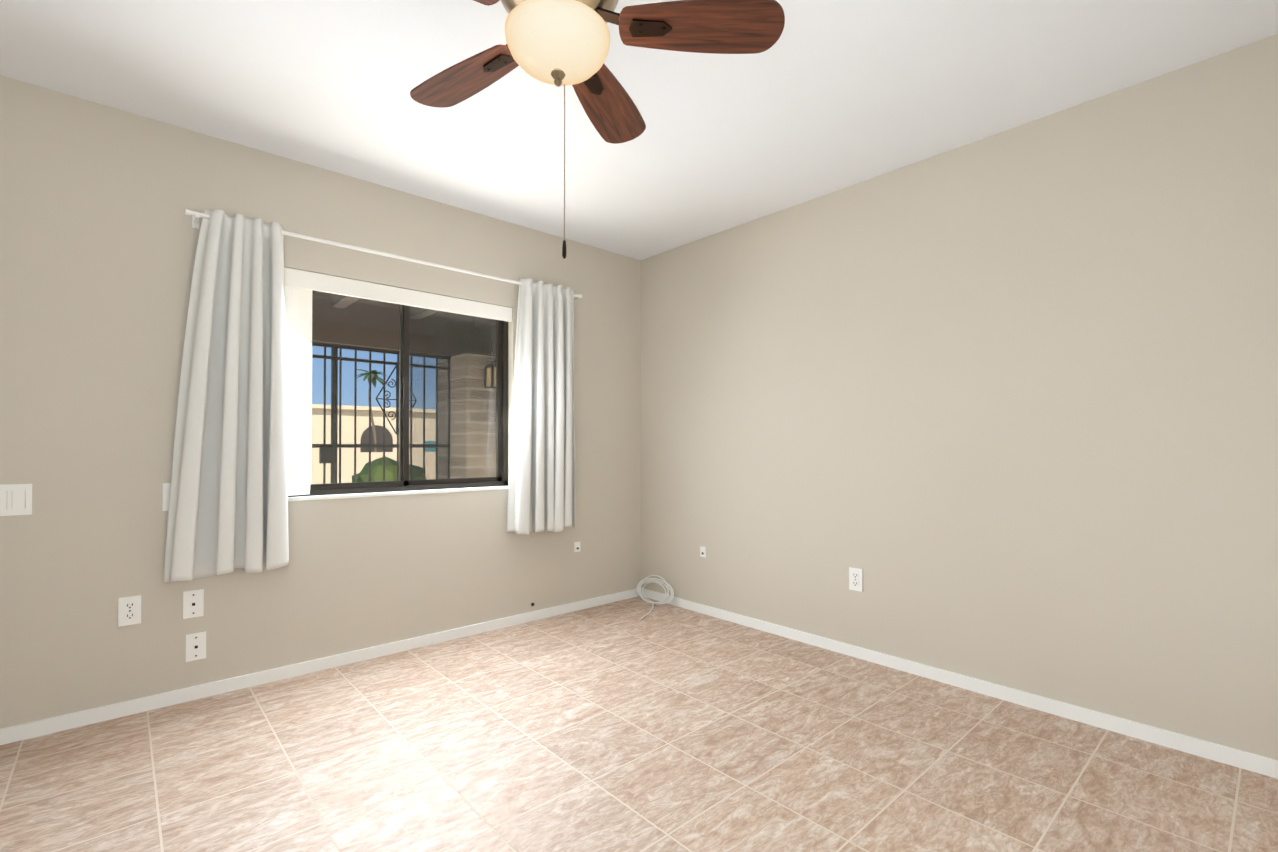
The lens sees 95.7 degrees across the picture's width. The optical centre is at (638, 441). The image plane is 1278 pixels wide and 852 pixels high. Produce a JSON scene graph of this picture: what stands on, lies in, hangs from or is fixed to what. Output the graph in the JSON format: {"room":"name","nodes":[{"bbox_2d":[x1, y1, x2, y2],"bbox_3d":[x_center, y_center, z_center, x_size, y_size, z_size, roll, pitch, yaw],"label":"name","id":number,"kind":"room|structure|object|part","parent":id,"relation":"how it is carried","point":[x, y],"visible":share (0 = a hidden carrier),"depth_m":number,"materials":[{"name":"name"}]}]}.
{"room":"empty bedroom","nodes":[
{"label":"empty bedroom","id":0,"kind":"room"},
{"bbox_2d":[0,75,640,728],"bbox_3d":[-1.535,-0.112,2.976,4.380,2.450,0.200,0,-1,-42],"label":"wall","id":1,"kind":"structure","parent":0,"point":[98,241],"depth_m":2.46,"materials":[{"name":"paint"}]},
{"bbox_2d":[0,484,31,515],"bbox_3d":[-2.316,0.216,2.129,0.115,0.115,0.011,0,-1,-42],"label":"light switch","id":2,"kind":"object","parent":1,"relation":"attached to","point":[15,499],"visible":1,"depth_m":2.14,"materials":[{"name":"white plastic"}]},
{"bbox_2d":[118,595,140,626],"bbox_3d":[-2.067,0.688,2.350,0.070,0.115,0.008,0,-1,-42],"label":"electrical outlet","id":3,"kind":"object","parent":1,"relation":"attached to","point":[129,610],"visible":1,"depth_m":2.35,"materials":[{"name":"white plastic"}]},
{"bbox_2d":[162,483,170,510],"bbox_3d":[-1.967,0.234,2.444,0.070,0.115,0.007,0,-1,-42],"label":"light switch","id":4,"kind":"object","parent":1,"relation":"attached to","point":[166,497],"visible":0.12,"depth_m":2.43,"materials":[{"name":"white plastic"}]},
{"bbox_2d":[183,589,203,618],"bbox_3d":[-1.912,0.699,2.484,0.070,0.115,0.016,0,-1,-42],"label":"cable jack","id":5,"kind":"object","parent":1,"relation":"attached to","point":[193,603],"visible":1,"depth_m":2.49,"materials":[{"name":"white plastic"}]},
{"bbox_2d":[186,631,205,661],"bbox_3d":[-1.905,0.884,2.489,0.070,0.115,0.016,0,-1,-42],"label":"cable jack","id":6,"kind":"object","parent":1,"relation":"attached to","point":[195,646],"visible":1,"depth_m":2.49,"materials":[{"name":"white plastic"}]},
{"bbox_2d":[0,589,638,744],"bbox_3d":[-1.464,1.084,2.887,3.980,0.056,0.012,0,-1,-42],"label":"baseboard","id":7,"kind":"structure","parent":1,"relation":"attached to","point":[24,731],"depth_m":2.66,"materials":[{"name":"white wood"}]},
{"bbox_2d":[164,209,581,582],"bbox_3d":[-1.162,-0.198,3.082,2.105,1.587,0.142,0,-1,-42],"label":"curtains","id":8,"kind":"object","parent":1,"relation":"attached to","point":[228,507],"visible":1,"depth_m":2.57,"materials":[{"name":"white fabric"}]},
{"bbox_2d":[288,291,507,496],"bbox_3d":[-1.285,-0.273,3.170,1.250,1.095,0.053,0,-1,-42],"label":"window","id":9,"kind":"structure","parent":1,"relation":"in","point":[404,483],"depth_m":3.17,"materials":[{"name":"brown metal"}]},
{"bbox_2d":[284,267,511,321],"bbox_3d":[-1.252,-0.775,3.137,1.242,0.085,0.046,0,-1,-42],"label":"blind valance","id":10,"kind":"object","parent":9,"relation":"attached to","point":[296,278],"visible":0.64,"depth_m":3.05,"materials":[{"name":"white plastic"}]},
{"bbox_2d":[285,286,311,495],"bbox_3d":[-1.658,-0.267,2.782,0.166,1.053,0.064,0,-1,-42],"label":"window reveal","id":11,"kind":"object","parent":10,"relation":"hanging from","point":[298,319],"visible":0.52,"depth_m":2.80,"materials":[{"name":"white paint"}]},
{"bbox_2d":[409,306,495,479],"bbox_3d":[-1.084,-0.271,3.382,0.603,1.031,0.002,0,-1,-42],"label":"screen","id":12,"kind":"object","parent":9,"relation":"attached to","point":[461,387],"visible":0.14,"depth_m":3.38,"materials":[{"name":"black metal"}]},
{"bbox_2d":[288,486,508,500],"bbox_3d":[-1.252,0.278,3.129,1.250,0.016,0.062,0,-1,-42],"label":"window sill","id":13,"kind":"structure","parent":1,"relation":"attached to","point":[321,497],"depth_m":3.05,"materials":[{"name":"white paint"}]},
{"bbox_2d":[312,290,495,355],"bbox_3d":[-1.974,-1.064,4.235,13.000,0.545,2.250,0,-1,-42],"label":"porch ceiling","id":14,"kind":"structure","parent":1,"relation":"attached to","point":[342,321],"depth_m":4.85,"materials":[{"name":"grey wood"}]},
{"bbox_2d":[574,541,579,551],"bbox_3d":[-0.408,0.700,3.840,0.048,0.066,0.010,0,-1,-42],"label":"electrical outlet","id":15,"kind":"object","parent":1,"relation":"attached to","point":[576,546],"visible":1,"depth_m":3.83,"materials":[{"name":"white plastic"}]},
{"bbox_2d":[0,596,1277,851],"bbox_3d":[-0.211,1.161,1.493,4.380,0.120,4.160,0,-1,-42],"label":"floor","id":16,"kind":"structure","parent":0,"point":[618,726],"depth_m":1.97,"materials":[{"name":"tile"}]},
{"bbox_2d":[636,575,673,620],"bbox_3d":[0.010,1.027,3.889,0.404,0.182,0.434,0,-1,-42],"label":"coil","id":17,"kind":"object","parent":16,"relation":"on","point":[647,581],"visible":1,"depth_m":4.00,"materials":[{"name":"white plastic"}]},
{"bbox_2d":[0,0,1277,259],"bbox_3d":[-0.211,-1.409,1.514,4.380,0.120,4.160,0,-1,-42],"label":"ceiling","id":18,"kind":"structure","parent":0,"point":[818,98],"depth_m":2.20,"materials":[{"name":"paint"}]},
{"bbox_2d":[410,0,784,258],"bbox_3d":[-0.245,-0.912,1.498,1.109,0.874,1.127,0,-1,-42],"label":"ceiling fan","id":19,"kind":"object","parent":18,"relation":"hanging from","point":[559,43],"visible":1,"depth_m":1.51,"materials":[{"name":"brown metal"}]},
{"label":"blade","id":20,"kind":"part","parent":19,"relation":"part of","materials":[{"name":"brown wood"}]},
{"bbox_3d":[-0.512,-1.086,1.289,0.432,0.006,0.158,0,10,-36],"label":"blade","id":21,"kind":"part","parent":19,"relation":"part of","materials":[{"name":"brown wood"}]},
{"bbox_3d":[-0.211,-1.013,1.510,0.272,0.096,0.272,0,-1,-42],"label":"lamp shade","id":22,"kind":"part","parent":19,"relation":"part of","materials":[{"name":"beige glass"}]},
{"bbox_3d":[-0.194,-0.703,1.507,0.011,0.456,0.010,0,-1,-42],"label":"pull chain","id":23,"kind":"part","parent":19,"relation":"part of","materials":[{"name":"silver metal"}]},
{"bbox_3d":[-0.098,-1.081,1.868,0.158,0.006,0.432,-12,-4,17],"label":"blade","id":24,"kind":"part","parent":19,"relation":"part of","materials":[{"name":"brown wood"}]},
{"label":"blade","id":25,"kind":"part","parent":19,"relation":"part of","materials":[{"name":"brown wood"}]},
{"bbox_2d":[641,34,1277,759],"bbox_3d":[1.410,-0.113,2.826,0.200,2.450,3.960,0,-1,-42],"label":"wall","id":26,"kind":"structure","parent":0,"point":[1001,408],"depth_m":2.46,"materials":[{"name":"paint"}]},
{"bbox_2d":[700,546,705,556],"bbox_3d":[0.416,0.719,3.768,0.010,0.066,0.048,0,-1,-42],"label":"electrical outlet","id":27,"kind":"object","parent":26,"relation":"attached to","point":[702,551],"visible":1,"depth_m":3.76,"materials":[{"name":"white plastic"}]},
{"bbox_2d":[849,567,862,591],"bbox_3d":[1.118,0.713,2.987,0.008,0.115,0.070,0,-1,-42],"label":"electrical outlet","id":28,"kind":"object","parent":26,"relation":"attached to","point":[855,579],"visible":1,"depth_m":2.98,"materials":[{"name":"white plastic"}]},
{"bbox_2d":[641,588,1277,778],"bbox_3d":[1.268,1.084,2.816,0.012,0.056,3.690,0,-1,-42],"label":"baseboard","id":29,"kind":"structure","parent":26,"relation":"attached to","point":[1259,764],"depth_m":2.43,"materials":[{"name":"white wood"}]},
{"label":"outside","id":30,"kind":"structure","parent":0,"visible":0},
{"bbox_3d":[-24.405,1.553,40.386,100.000,0.230,86.040,0,-1,-42],"label":"ground","id":31,"kind":"structure","parent":30,"visible":0},
{"bbox_2d":[357,369,387,451],"bbox_3d":[-10.462,-0.731,22.650,1.324,4.128,1.216,0,-1,-42],"label":"palm tree","id":32,"kind":"object","parent":31,"relation":"on","point":[376,376],"depth_m":22.70,"materials":[{"name":"green plant"}]},
{"bbox_2d":[311,452,435,483],"bbox_3d":[-2.440,0.769,15.958,80.000,1.000,0.250,0,-1,-42],"label":"wall","id":33,"kind":"structure","parent":31,"relation":"on","point":[348,478],"depth_m":12.42,"materials":[{"name":"paint"}]},
{"bbox_2d":[312,404,435,452],"bbox_3d":[-16.396,-0.120,31.490,80.000,3.030,10.400,0,-1,-42],"label":"building","id":34,"kind":"structure","parent":31,"relation":"on","point":[345,411],"depth_m":27.62,"materials":[{"name":"paint"}]},
{"bbox_2d":[312,342,450,483],"bbox_3d":[-3.759,0.170,3.529,5.426,1.935,0.060,0,-1,-42],"label":"fence","id":35,"kind":"object","parent":31,"relation":"on","point":[322,450],"depth_m":4.80,"materials":[{"name":"black metal"}]},
{"bbox_2d":[352,456,426,482],"bbox_3d":[-2.666,0.672,6.133,0.844,1.033,0.811,0,-1,-42],"label":"bush","id":36,"kind":"object","parent":31,"relation":"on","point":[365,477],"depth_m":5.84,"materials":[{"name":"green plant"}]},
{"bbox_2d":[438,353,495,478],"bbox_3d":[-1.173,0.204,5.854,1.530,1.965,0.640,0,-1,-42],"label":"column","id":37,"kind":"structure","parent":31,"relation":"on","point":[453,452],"depth_m":5.22,"materials":[{"name":"brick"}]},
{"bbox_2d":[484,359,495,388],"bbox_3d":[-1.296,-0.612,5.212,0.148,0.263,0.159,0,-1,-42],"label":"sconce","id":38,"kind":"object","parent":37,"relation":"attached to","point":[488,375],"depth_m":5.17,"materials":[{"name":"black metal"}]}
]}

